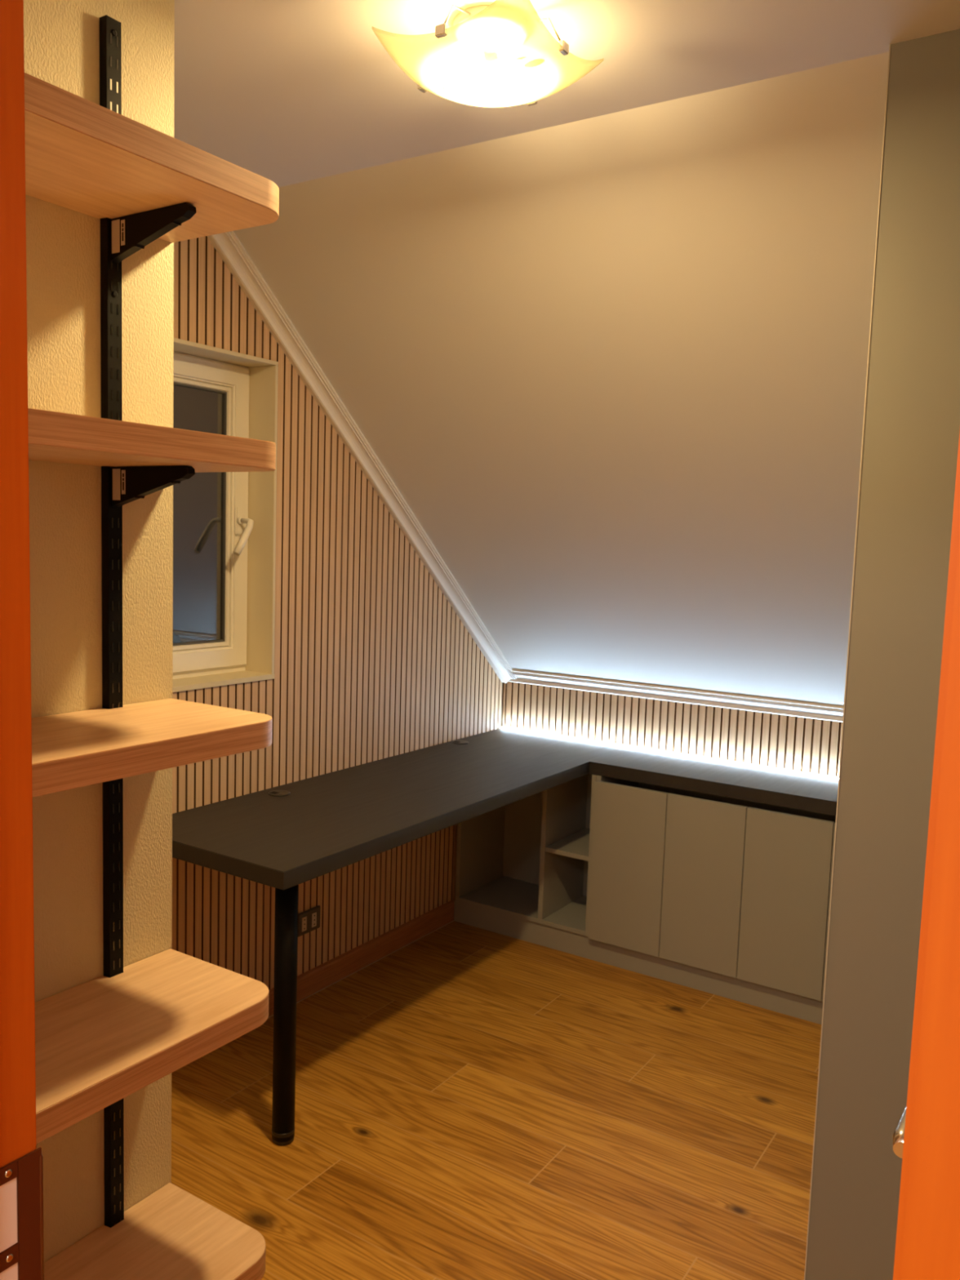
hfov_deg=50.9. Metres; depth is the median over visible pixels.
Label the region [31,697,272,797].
wall shelf
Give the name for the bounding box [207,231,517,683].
trim
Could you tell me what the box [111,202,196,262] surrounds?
shelf bracket
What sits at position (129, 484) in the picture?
shelf bracket
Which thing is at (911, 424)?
wall
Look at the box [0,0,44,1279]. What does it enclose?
door frame
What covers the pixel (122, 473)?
print
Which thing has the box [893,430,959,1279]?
door frame
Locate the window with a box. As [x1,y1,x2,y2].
[172,337,278,692]
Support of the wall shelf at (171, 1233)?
attached to the upright
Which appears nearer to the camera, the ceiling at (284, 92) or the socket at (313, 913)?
the ceiling at (284, 92)
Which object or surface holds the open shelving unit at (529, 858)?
on the floor
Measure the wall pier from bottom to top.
2.434 m
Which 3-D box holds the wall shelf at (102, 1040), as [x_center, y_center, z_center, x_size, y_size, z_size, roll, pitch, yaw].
[-0.589,0.580,1.403,0.266,0.040,0.616,6,7,33]
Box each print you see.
[121,223,123,240]
[122,473,124,489]
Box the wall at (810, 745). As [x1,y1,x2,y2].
[500,681,842,777]
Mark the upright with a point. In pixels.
(110, 33)
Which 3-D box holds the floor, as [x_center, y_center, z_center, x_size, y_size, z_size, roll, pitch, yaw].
[-0.021,1.459,1.505,3.550,0.100,5.400,6,7,33]
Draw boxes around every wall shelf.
[24,72,279,242]
[27,408,275,472]
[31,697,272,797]
[35,948,269,1143]
[44,1182,266,1279]
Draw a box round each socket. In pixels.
[302,915,306,932]
[311,911,316,927]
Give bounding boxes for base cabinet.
[587,774,835,1001]
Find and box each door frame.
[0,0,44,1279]
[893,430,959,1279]
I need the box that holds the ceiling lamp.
[372,0,604,106]
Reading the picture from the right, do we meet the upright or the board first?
the board
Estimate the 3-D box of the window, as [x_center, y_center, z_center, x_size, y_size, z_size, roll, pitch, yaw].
[-0.861,-0.348,2.894,0.166,0.970,0.606,6,7,33]
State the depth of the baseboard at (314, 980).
3.66 m
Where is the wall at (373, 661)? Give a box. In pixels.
[172,235,502,990]
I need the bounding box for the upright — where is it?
[99,14,124,1227]
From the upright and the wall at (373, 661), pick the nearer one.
the upright
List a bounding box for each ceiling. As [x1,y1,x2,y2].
[173,0,959,186]
[233,51,888,706]
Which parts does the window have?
glass pane, frame, sash, handle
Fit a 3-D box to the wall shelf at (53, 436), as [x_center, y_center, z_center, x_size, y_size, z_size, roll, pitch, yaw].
[-0.561,-0.263,1.319,0.266,0.040,0.616,6,7,33]
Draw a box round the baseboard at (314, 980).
[267,900,453,1018]
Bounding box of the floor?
[171,920,821,1279]
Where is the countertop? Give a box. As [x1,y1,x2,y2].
[172,728,838,889]
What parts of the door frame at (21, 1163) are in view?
strike plate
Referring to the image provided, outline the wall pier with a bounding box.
[23,0,174,1262]
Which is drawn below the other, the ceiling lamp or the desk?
the desk
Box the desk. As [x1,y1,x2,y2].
[172,726,838,1145]
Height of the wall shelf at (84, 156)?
0.040 m
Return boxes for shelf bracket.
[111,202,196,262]
[111,465,195,506]
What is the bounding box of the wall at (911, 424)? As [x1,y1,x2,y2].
[804,28,959,1279]
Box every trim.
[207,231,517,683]
[506,669,843,722]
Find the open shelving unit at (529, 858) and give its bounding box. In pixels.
[454,773,597,936]
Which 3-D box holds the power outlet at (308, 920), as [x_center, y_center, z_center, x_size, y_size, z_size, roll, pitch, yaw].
[-0.573,0.942,3.378,0.012,0.078,0.108,6,7,33]
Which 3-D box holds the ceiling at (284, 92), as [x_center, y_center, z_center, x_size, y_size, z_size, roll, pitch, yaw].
[-0.457,-1.000,0.463,3.550,0.100,3.504,6,7,33]
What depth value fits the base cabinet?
3.47 m
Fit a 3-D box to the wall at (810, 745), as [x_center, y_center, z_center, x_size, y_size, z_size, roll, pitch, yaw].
[0.841,0.707,3.996,2.171,0.960,0.200,6,7,33]
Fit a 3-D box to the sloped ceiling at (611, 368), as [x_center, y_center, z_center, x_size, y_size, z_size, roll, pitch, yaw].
[0.345,-0.474,3.165,2.051,1.708,1.816,6,7,33]
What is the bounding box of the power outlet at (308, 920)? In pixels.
[297,905,319,937]
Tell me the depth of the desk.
3.08 m
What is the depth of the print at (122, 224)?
1.48 m
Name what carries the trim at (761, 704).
attached to the wall at (810, 745)
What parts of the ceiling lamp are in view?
plate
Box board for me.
[453,900,822,1024]

